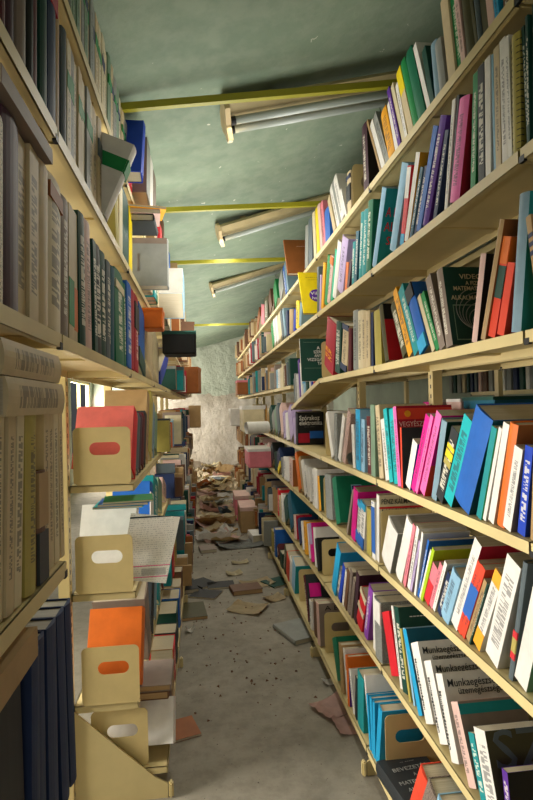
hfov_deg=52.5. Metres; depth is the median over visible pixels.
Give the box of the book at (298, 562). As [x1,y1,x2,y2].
[292,556,310,593]
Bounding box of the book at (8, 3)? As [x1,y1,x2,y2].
[5,0,12,40]
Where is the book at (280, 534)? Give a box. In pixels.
[274,527,292,556]
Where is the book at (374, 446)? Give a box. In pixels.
[370,403,413,476]
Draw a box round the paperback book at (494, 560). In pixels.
[457,558,505,634]
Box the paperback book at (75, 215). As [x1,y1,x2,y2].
[74,212,77,341]
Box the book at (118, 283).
[113,266,123,365]
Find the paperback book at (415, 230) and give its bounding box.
[414,165,426,233]
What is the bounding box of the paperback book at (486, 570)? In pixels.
[461,563,504,638]
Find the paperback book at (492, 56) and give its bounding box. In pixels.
[491,54,495,169]
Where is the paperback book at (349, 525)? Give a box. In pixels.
[346,489,353,534]
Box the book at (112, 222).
[107,198,118,244]
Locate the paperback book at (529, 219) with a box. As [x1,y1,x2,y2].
[526,214,532,269]
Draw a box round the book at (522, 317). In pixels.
[511,191,532,331]
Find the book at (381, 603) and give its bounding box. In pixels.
[373,594,411,663]
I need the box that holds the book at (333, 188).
[332,180,340,223]
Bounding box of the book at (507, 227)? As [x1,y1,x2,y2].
[481,219,517,339]
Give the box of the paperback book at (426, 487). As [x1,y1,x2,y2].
[420,409,474,495]
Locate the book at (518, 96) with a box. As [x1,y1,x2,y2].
[511,30,526,153]
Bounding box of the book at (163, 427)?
[157,420,170,451]
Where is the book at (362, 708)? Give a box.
[358,667,380,733]
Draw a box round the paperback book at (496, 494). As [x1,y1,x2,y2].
[488,421,509,523]
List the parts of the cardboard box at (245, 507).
lid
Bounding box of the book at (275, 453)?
[274,452,277,470]
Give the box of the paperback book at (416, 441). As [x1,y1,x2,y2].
[406,438,420,489]
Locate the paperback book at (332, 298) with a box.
[331,249,336,300]
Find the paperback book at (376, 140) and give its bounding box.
[370,118,384,168]
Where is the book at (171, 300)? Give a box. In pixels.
[159,268,184,318]
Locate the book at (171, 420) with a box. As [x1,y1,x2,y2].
[170,419,173,445]
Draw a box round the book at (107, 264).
[105,259,110,358]
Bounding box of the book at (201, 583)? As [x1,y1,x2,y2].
[194,577,215,588]
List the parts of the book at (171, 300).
panel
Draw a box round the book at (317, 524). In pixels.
[308,522,328,561]
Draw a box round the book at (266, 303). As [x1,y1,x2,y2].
[264,295,269,321]
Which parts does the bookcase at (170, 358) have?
shelf, shelf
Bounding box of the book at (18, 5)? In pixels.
[13,0,24,64]
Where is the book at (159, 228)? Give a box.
[157,225,161,237]
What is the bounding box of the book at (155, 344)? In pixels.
[152,332,158,383]
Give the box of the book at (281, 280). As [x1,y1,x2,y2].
[279,269,285,301]
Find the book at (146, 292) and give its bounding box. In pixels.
[142,290,152,294]
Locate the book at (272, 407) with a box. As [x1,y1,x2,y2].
[269,405,275,433]
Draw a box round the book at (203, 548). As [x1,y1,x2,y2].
[198,544,216,553]
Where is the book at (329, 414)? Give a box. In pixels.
[326,411,347,458]
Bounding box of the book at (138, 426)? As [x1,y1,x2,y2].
[135,413,140,474]
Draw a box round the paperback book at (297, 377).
[296,374,299,399]
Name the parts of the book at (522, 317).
panel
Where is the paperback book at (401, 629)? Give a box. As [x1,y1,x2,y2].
[400,628,412,702]
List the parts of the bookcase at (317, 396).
shelf, shelf, shelf, shelf, shelf, shelf, shelf, foot plate, post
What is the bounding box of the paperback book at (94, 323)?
[90,238,97,351]
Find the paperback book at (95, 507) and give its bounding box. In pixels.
[92,501,143,509]
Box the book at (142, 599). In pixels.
[92,581,150,659]
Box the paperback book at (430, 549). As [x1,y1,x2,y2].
[419,549,431,598]
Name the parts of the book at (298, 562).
panel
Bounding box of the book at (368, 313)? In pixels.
[366,310,375,366]
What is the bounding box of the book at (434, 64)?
[431,38,439,96]
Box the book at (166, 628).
[154,623,177,662]
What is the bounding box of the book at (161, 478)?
[159,477,165,501]
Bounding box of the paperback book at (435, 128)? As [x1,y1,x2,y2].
[417,125,438,230]
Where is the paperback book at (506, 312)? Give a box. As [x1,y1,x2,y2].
[497,262,515,335]
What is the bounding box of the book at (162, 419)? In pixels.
[158,418,170,448]
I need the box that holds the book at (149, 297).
[145,290,155,300]
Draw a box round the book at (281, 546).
[277,543,284,558]
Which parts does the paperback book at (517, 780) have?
panel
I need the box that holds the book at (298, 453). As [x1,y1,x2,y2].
[295,451,308,491]
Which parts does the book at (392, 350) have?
panel, panel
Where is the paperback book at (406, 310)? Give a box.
[398,283,419,355]
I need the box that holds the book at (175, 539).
[175,539,176,561]
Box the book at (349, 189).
[346,170,363,211]
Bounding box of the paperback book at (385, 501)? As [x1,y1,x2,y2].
[377,493,425,562]
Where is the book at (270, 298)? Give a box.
[268,288,273,314]
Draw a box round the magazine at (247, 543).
[215,539,263,548]
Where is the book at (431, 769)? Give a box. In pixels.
[410,761,449,799]
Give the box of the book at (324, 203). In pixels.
[320,200,327,243]
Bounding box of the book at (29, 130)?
[0,62,52,164]
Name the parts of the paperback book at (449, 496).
panel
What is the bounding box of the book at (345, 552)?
[332,542,365,595]
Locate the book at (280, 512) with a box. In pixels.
[279,495,281,518]
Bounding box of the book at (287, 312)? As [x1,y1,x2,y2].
[286,310,289,336]
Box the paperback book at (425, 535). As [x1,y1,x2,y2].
[414,529,469,595]
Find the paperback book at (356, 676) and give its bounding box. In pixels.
[355,675,357,719]
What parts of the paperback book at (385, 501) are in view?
panel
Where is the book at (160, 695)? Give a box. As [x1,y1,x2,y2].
[140,691,169,700]
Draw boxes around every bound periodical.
[0,337,60,382]
[0,376,64,416]
[0,417,3,622]
[3,416,15,617]
[14,416,23,608]
[18,133,25,315]
[22,415,35,597]
[25,143,38,321]
[36,414,49,571]
[36,469,48,585]
[39,158,47,326]
[47,170,62,332]
[49,414,53,568]
[53,414,59,563]
[58,414,64,557]
[60,194,67,336]
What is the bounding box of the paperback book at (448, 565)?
[433,559,468,611]
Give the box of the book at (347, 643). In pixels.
[339,640,362,693]
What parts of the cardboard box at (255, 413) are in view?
lid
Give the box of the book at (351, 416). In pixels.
[342,407,369,463]
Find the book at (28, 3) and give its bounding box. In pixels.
[25,0,32,79]
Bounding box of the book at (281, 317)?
[280,309,284,339]
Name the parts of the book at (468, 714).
panel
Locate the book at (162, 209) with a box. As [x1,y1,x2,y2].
[129,204,165,220]
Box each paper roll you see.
[244,421,269,433]
[346,452,352,464]
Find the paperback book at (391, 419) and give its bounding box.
[389,408,397,483]
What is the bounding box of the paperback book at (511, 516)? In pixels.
[503,444,526,531]
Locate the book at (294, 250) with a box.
[283,240,304,275]
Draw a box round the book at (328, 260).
[324,254,330,304]
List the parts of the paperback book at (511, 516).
panel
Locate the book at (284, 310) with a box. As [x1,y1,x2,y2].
[282,308,293,338]
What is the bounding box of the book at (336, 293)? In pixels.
[333,239,341,298]
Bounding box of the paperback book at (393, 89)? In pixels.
[391,82,404,140]
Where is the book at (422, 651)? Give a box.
[411,639,467,723]
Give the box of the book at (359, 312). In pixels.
[358,310,362,368]
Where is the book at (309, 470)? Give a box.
[307,467,313,501]
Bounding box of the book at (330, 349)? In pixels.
[324,316,352,374]
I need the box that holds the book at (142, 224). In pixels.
[131,214,157,235]
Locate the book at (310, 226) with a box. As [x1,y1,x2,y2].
[308,217,313,263]
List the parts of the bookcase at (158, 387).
post, shelf, shelf, shelf, shelf, shelf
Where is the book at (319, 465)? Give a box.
[304,464,327,498]
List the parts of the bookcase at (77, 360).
shelf, shelf, shelf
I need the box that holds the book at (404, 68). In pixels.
[401,57,417,125]
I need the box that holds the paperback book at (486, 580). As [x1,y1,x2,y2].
[466,578,491,641]
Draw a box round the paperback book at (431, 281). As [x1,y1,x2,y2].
[426,273,446,349]
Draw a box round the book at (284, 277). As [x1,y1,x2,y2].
[283,266,286,293]
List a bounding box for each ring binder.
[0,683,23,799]
[20,644,39,799]
[25,617,58,799]
[32,606,69,799]
[38,631,45,799]
[41,598,76,786]
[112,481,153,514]
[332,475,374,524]
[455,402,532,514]
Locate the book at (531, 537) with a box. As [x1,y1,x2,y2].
[530,483,532,539]
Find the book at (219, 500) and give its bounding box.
[203,498,223,502]
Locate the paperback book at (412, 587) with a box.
[410,540,420,591]
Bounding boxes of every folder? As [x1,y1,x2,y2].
[75,504,138,580]
[87,606,144,684]
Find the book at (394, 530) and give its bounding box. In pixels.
[382,514,406,573]
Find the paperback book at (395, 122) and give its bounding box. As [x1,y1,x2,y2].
[387,86,401,145]
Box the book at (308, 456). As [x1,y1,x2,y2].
[298,455,316,494]
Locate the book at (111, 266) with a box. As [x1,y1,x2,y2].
[110,265,113,360]
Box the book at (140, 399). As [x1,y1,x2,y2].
[104,390,149,463]
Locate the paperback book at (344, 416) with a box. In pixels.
[338,413,346,462]
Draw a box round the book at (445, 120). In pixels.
[423,115,450,225]
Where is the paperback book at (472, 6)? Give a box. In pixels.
[470,0,477,43]
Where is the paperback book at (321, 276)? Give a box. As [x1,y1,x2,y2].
[319,275,322,310]
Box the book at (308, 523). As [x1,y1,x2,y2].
[307,523,310,558]
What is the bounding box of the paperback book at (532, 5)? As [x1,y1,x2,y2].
[532,5,532,88]
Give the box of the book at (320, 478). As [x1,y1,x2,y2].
[317,475,324,510]
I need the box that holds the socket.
[231,116,236,125]
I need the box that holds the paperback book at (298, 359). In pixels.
[298,359,300,396]
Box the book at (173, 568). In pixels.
[172,548,174,576]
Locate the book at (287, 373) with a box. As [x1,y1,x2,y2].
[286,362,288,385]
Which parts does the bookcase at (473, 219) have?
shelf, shelf, shelf, shelf, shelf, shelf, shelf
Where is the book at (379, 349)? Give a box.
[374,309,384,364]
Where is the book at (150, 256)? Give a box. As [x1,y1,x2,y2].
[132,238,168,289]
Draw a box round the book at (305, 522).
[303,520,324,554]
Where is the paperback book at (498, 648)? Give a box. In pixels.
[486,552,532,668]
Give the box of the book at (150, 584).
[148,582,154,633]
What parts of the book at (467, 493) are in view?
panel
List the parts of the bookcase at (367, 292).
shelf, shelf, shelf, shelf, shelf, shelf, shelf, foot plate, post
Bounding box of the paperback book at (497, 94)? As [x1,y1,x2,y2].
[493,44,501,167]
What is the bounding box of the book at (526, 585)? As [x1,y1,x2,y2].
[509,559,532,680]
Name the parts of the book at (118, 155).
panel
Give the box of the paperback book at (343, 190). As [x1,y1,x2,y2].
[340,188,347,215]
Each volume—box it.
[66,38,70,152]
[71,50,73,158]
[72,0,75,23]
[74,62,76,164]
[76,0,79,35]
[76,66,82,173]
[80,0,80,38]
[81,0,84,47]
[82,80,84,179]
[84,0,87,59]
[84,86,90,189]
[88,0,88,62]
[89,0,92,74]
[90,99,92,194]
[93,7,94,80]
[93,107,96,200]
[95,12,98,89]
[96,116,102,210]
[98,23,101,98]
[101,32,104,110]
[105,51,106,113]
[106,52,111,128]
[111,65,113,134]
[113,76,117,137]
[117,88,119,137]
[119,98,120,138]
[121,108,124,140]
[124,118,126,141]
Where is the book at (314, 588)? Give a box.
[303,574,329,621]
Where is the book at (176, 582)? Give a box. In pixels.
[164,578,181,608]
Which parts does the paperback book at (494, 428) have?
panel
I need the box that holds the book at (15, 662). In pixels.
[0,626,37,711]
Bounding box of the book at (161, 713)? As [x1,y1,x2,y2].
[93,696,175,745]
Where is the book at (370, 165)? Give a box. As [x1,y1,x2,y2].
[362,121,378,190]
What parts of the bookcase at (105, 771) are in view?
post, shelf, shelf, shelf, shelf, foot plate, shelf, shelf, shelf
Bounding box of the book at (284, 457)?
[283,456,294,479]
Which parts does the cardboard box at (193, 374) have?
lid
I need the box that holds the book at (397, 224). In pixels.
[390,162,414,250]
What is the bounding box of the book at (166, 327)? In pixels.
[164,319,169,329]
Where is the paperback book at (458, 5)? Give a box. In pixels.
[454,0,466,62]
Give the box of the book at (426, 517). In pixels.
[396,513,453,582]
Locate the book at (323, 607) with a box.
[316,600,348,645]
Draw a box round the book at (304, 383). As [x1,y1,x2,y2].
[302,382,305,392]
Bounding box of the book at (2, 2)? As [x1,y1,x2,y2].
[0,0,4,25]
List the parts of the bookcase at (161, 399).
post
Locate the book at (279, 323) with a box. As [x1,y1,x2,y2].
[278,311,282,342]
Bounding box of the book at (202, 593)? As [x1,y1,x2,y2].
[189,589,222,599]
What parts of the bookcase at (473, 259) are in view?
shelf, shelf, shelf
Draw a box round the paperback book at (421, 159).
[404,152,428,240]
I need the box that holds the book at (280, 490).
[278,488,290,515]
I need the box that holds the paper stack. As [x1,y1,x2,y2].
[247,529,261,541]
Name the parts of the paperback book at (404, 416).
panel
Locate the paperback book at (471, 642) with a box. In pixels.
[469,583,490,644]
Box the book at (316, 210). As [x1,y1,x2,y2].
[315,208,319,252]
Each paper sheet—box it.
[185,624,194,631]
[195,514,221,523]
[195,514,225,527]
[195,527,218,532]
[196,528,230,539]
[197,479,214,488]
[197,488,219,495]
[198,500,214,508]
[199,495,219,500]
[200,482,226,491]
[201,461,218,466]
[201,506,234,515]
[201,521,233,530]
[202,503,232,511]
[202,523,233,531]
[203,464,216,472]
[203,516,235,524]
[204,495,229,498]
[204,527,243,543]
[207,500,231,507]
[209,462,233,471]
[209,472,230,475]
[209,476,227,484]
[209,483,225,489]
[209,512,236,517]
[211,532,238,540]
[217,492,232,502]
[218,506,231,512]
[226,569,242,575]
[226,599,268,613]
[231,559,248,563]
[239,576,275,586]
[262,592,285,601]
[308,691,346,717]
[322,678,333,684]
[330,714,356,734]
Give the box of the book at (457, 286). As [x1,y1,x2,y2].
[437,267,478,348]
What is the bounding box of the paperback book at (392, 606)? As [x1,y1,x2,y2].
[391,604,412,689]
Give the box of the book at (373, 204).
[366,199,380,271]
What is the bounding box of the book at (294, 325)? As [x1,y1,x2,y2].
[293,308,296,330]
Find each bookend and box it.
[72,427,131,485]
[75,534,133,594]
[81,644,140,706]
[91,707,148,764]
[299,569,314,600]
[321,342,331,377]
[322,539,345,575]
[323,477,325,512]
[324,612,355,652]
[325,420,330,455]
[352,164,363,205]
[381,508,430,563]
[385,713,440,761]
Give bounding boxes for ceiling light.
[209,263,283,296]
[215,193,329,246]
[220,70,397,142]
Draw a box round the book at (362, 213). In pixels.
[359,211,363,278]
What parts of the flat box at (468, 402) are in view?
lid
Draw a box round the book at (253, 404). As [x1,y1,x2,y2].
[252,404,266,416]
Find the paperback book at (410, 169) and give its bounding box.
[400,165,413,244]
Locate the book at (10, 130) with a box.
[0,103,17,310]
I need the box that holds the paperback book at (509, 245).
[488,236,516,337]
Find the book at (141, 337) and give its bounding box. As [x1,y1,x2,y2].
[138,301,145,376]
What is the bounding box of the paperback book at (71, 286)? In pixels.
[67,202,74,339]
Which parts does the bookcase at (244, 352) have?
shelf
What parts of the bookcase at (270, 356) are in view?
shelf, shelf, shelf, shelf, shelf, post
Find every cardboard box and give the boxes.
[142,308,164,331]
[181,321,194,330]
[182,367,200,393]
[188,405,200,427]
[229,408,239,425]
[233,490,249,520]
[235,380,247,394]
[237,500,257,532]
[239,405,265,432]
[244,445,272,467]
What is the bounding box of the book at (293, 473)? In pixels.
[289,457,297,486]
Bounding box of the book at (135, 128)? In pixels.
[125,120,145,182]
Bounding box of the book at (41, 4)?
[37,0,46,106]
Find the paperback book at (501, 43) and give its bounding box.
[499,36,507,162]
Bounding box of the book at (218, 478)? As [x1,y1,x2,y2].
[211,476,227,479]
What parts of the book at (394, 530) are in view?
panel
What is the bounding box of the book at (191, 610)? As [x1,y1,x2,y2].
[182,601,207,620]
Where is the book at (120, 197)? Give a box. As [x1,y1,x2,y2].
[118,188,122,252]
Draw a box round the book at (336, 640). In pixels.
[332,635,358,680]
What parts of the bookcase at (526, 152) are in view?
shelf, shelf, shelf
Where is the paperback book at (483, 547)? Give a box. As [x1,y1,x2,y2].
[451,536,522,630]
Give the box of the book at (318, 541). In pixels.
[315,537,338,570]
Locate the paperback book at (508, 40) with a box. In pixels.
[504,35,512,157]
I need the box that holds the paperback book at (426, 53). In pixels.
[422,45,434,103]
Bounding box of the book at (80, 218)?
[74,210,85,345]
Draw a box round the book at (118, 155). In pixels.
[101,132,135,221]
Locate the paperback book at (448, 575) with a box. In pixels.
[437,571,451,616]
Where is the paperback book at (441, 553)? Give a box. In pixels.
[420,545,471,601]
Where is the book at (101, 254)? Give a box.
[99,249,105,356]
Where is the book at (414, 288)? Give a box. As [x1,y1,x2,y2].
[404,281,431,354]
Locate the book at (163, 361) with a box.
[158,348,168,384]
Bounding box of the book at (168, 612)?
[157,600,178,637]
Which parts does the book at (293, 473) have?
panel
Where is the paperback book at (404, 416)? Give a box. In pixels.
[393,405,451,485]
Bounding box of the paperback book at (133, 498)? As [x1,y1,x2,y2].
[103,493,152,503]
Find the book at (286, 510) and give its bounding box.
[284,495,289,524]
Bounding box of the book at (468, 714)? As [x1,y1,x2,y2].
[451,696,528,788]
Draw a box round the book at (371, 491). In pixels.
[351,485,392,541]
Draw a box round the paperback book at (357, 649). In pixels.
[343,646,367,698]
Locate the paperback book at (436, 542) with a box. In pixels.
[417,536,474,596]
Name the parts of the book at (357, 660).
panel, panel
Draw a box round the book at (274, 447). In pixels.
[270,442,284,466]
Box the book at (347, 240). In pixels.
[337,234,355,292]
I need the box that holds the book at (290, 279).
[284,261,297,292]
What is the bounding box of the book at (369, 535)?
[367,506,371,555]
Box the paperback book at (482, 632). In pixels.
[473,567,503,651]
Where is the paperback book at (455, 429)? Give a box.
[436,425,460,503]
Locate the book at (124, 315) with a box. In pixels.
[123,283,125,366]
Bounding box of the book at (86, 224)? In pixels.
[84,218,91,348]
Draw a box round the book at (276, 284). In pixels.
[273,279,279,308]
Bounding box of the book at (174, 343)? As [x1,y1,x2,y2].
[162,331,196,356]
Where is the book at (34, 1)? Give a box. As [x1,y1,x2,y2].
[33,0,36,87]
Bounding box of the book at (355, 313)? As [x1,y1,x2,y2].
[353,309,377,369]
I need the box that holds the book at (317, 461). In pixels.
[301,458,326,496]
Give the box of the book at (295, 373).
[294,373,297,400]
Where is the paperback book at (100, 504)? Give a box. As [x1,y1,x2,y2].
[98,498,147,506]
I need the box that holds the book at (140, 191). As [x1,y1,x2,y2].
[132,137,149,204]
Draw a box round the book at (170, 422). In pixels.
[170,422,172,446]
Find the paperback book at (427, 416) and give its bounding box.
[411,413,431,492]
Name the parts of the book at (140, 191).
panel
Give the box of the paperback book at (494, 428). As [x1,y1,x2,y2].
[476,425,502,519]
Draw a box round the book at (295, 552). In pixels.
[286,550,301,581]
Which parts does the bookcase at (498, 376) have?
shelf, shelf, post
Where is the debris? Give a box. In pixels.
[186,524,316,721]
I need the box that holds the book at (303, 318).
[299,301,313,325]
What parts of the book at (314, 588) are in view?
panel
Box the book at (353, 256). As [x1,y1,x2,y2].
[352,241,355,283]
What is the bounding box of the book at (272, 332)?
[271,320,274,347]
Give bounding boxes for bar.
[121,79,396,112]
[165,201,320,212]
[170,257,284,264]
[194,323,248,325]
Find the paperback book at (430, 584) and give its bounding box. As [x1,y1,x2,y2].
[424,561,439,605]
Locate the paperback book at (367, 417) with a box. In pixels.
[366,416,370,473]
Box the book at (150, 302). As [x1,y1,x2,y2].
[148,290,157,304]
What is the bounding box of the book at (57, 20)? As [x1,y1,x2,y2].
[56,11,58,129]
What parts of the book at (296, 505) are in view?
panel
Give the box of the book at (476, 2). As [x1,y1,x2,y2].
[474,0,482,39]
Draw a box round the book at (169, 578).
[164,557,171,586]
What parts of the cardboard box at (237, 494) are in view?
lid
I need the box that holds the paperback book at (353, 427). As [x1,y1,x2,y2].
[351,424,355,467]
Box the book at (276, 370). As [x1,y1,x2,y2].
[276,370,277,387]
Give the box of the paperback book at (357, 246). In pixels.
[354,231,359,281]
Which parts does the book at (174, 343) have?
lid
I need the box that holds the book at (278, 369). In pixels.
[278,369,280,387]
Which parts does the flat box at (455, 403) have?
lid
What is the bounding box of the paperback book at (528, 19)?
[525,14,532,142]
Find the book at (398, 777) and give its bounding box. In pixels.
[376,756,430,799]
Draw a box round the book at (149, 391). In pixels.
[148,390,152,460]
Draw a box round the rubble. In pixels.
[194,467,239,524]
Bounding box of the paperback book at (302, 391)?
[300,366,303,395]
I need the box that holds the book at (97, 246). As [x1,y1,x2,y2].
[96,244,101,354]
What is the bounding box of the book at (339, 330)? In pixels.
[335,321,352,373]
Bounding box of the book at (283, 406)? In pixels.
[279,402,293,437]
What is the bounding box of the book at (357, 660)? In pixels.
[345,653,376,706]
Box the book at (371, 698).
[369,694,397,753]
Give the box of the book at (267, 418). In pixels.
[266,408,269,432]
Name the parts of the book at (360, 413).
panel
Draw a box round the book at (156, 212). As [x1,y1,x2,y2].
[130,208,159,226]
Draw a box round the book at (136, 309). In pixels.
[134,293,138,372]
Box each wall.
[68,378,92,495]
[92,335,332,474]
[333,240,532,410]
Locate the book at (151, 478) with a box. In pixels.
[142,475,157,514]
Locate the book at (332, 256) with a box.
[327,254,334,302]
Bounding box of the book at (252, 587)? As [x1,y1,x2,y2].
[229,582,262,595]
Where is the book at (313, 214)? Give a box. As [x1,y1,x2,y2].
[312,211,316,256]
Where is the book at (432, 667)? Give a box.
[424,657,480,744]
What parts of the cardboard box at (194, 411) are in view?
lid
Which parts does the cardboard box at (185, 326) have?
lid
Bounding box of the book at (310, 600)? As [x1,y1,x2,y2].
[309,597,328,630]
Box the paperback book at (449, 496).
[444,413,473,507]
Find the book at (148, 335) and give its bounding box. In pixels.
[145,330,152,380]
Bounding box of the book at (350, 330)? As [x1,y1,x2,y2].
[348,328,353,370]
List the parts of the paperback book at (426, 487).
panel, panel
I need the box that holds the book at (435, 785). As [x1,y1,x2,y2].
[422,775,460,799]
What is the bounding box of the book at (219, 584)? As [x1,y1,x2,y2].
[207,580,233,589]
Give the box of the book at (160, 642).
[149,634,175,680]
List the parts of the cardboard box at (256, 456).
lid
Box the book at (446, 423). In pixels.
[432,417,462,500]
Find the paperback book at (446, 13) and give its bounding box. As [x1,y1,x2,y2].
[440,0,456,78]
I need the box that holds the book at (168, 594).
[161,588,180,627]
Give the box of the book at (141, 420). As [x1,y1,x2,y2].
[138,413,142,472]
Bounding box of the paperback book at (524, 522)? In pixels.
[517,444,532,536]
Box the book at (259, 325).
[257,307,262,331]
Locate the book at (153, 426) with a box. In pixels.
[152,402,154,457]
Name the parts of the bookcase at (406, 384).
shelf, post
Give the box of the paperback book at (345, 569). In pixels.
[342,569,346,606]
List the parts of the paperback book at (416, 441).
panel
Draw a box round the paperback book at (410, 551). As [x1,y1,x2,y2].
[403,521,458,586]
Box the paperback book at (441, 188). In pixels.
[433,129,449,217]
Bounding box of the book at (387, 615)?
[382,611,398,675]
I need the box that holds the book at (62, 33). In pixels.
[59,25,65,142]
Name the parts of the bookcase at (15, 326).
shelf, shelf, shelf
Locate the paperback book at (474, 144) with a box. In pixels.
[470,72,477,188]
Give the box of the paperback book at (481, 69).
[477,62,485,182]
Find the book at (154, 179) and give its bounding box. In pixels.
[153,170,155,205]
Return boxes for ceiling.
[93,0,443,347]
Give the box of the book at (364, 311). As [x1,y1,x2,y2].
[362,310,368,367]
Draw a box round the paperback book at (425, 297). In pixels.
[421,290,439,350]
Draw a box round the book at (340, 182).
[334,173,346,221]
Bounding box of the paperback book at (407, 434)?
[400,427,422,487]
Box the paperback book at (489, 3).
[486,0,494,26]
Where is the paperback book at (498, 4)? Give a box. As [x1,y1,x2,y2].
[493,0,502,17]
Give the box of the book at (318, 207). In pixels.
[317,203,323,248]
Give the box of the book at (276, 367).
[274,365,281,388]
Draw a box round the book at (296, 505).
[287,490,318,531]
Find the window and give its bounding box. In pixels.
[71,379,89,406]
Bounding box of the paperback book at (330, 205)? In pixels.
[328,195,336,231]
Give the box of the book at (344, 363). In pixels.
[340,323,352,371]
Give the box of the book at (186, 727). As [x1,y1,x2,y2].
[175,715,200,742]
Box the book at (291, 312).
[289,309,293,333]
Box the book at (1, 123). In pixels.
[0,116,2,303]
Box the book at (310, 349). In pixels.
[299,339,325,381]
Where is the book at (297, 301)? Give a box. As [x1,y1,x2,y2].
[296,300,300,328]
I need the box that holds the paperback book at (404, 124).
[395,82,407,136]
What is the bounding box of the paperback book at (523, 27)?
[521,25,526,133]
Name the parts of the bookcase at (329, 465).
post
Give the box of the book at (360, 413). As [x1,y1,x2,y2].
[355,409,369,470]
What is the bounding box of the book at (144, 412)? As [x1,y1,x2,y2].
[136,411,146,467]
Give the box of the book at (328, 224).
[324,206,332,242]
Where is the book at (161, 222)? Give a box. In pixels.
[160,220,163,237]
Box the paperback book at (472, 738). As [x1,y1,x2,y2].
[468,731,485,799]
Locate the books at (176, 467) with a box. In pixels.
[154,263,532,585]
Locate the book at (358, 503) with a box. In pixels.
[355,498,376,545]
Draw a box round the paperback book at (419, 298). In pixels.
[417,294,435,351]
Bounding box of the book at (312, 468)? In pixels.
[312,468,313,504]
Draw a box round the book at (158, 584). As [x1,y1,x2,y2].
[157,583,160,604]
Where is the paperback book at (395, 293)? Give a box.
[393,286,413,356]
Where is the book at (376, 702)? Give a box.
[373,698,400,758]
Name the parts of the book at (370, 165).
panel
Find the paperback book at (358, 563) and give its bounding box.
[339,561,369,602]
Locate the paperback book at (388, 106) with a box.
[387,102,397,149]
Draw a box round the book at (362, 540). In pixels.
[358,499,376,549]
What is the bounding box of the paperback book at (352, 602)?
[349,576,355,617]
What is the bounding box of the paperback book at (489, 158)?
[485,55,493,175]
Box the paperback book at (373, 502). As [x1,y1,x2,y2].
[371,500,376,559]
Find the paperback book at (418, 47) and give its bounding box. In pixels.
[413,42,431,107]
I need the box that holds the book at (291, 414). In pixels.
[288,404,311,441]
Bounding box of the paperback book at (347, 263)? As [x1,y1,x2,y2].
[345,262,348,289]
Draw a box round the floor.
[48,492,388,799]
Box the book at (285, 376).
[284,365,286,385]
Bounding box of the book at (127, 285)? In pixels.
[122,280,131,369]
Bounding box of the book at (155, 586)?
[154,582,156,618]
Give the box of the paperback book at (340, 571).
[337,566,342,598]
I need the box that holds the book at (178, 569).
[172,566,182,598]
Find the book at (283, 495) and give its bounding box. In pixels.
[281,493,287,521]
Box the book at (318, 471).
[314,467,344,508]
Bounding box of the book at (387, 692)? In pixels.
[366,691,395,750]
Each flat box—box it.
[443,399,463,408]
[462,395,532,408]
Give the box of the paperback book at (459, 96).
[449,94,464,205]
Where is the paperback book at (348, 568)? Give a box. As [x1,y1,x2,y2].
[344,565,371,610]
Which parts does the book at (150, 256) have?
panel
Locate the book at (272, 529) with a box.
[271,528,273,551]
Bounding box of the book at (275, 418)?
[274,406,277,435]
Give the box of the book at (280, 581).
[260,576,285,588]
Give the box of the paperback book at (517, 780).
[502,764,532,799]
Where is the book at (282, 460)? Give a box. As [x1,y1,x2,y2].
[281,457,283,476]
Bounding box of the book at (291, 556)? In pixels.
[289,555,302,586]
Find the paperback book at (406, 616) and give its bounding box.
[394,605,433,694]
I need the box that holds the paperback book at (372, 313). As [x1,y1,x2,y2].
[371,312,374,365]
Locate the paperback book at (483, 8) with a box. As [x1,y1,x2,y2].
[480,0,487,33]
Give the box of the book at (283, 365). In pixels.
[282,363,285,386]
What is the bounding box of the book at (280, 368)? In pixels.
[280,368,281,386]
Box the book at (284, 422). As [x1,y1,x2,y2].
[283,410,287,438]
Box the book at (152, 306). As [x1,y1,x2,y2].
[150,290,158,307]
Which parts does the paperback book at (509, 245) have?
panel, panel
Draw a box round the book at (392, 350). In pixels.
[379,303,402,362]
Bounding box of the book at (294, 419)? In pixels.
[293,418,295,443]
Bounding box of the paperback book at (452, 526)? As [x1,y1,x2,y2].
[407,523,466,589]
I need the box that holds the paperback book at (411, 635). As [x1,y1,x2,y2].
[403,626,448,715]
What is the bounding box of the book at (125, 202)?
[122,187,128,264]
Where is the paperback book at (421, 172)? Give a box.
[409,167,423,237]
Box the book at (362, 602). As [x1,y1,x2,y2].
[357,586,368,631]
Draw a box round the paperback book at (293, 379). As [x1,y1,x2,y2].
[293,379,295,402]
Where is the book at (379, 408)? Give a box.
[375,403,425,477]
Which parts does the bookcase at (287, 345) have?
shelf, shelf, shelf, shelf, shelf, shelf, shelf, post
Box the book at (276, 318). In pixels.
[275,315,279,343]
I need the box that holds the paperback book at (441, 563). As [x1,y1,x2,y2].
[429,561,443,608]
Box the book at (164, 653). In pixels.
[151,649,173,695]
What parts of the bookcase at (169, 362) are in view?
post, shelf, shelf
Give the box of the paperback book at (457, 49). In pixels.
[450,0,460,67]
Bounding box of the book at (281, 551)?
[280,550,283,568]
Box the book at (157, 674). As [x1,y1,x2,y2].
[140,659,173,692]
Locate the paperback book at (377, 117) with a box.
[373,111,388,162]
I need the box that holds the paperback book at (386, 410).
[383,408,393,481]
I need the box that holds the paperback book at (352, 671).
[349,666,376,714]
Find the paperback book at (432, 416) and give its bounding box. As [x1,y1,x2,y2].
[415,413,435,493]
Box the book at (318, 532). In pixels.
[313,526,341,566]
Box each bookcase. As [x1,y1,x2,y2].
[0,18,67,656]
[35,0,131,377]
[55,181,178,799]
[104,332,184,667]
[147,357,177,474]
[152,339,187,602]
[153,359,181,466]
[160,396,183,409]
[165,397,185,408]
[237,355,257,403]
[241,348,264,403]
[246,341,273,404]
[252,330,286,446]
[260,314,299,558]
[270,293,327,595]
[286,256,365,656]
[312,336,357,519]
[314,186,442,776]
[342,381,408,538]
[366,0,532,799]
[368,237,502,512]
[444,239,532,720]
[470,389,532,395]
[514,0,532,557]
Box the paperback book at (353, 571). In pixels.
[347,567,374,614]

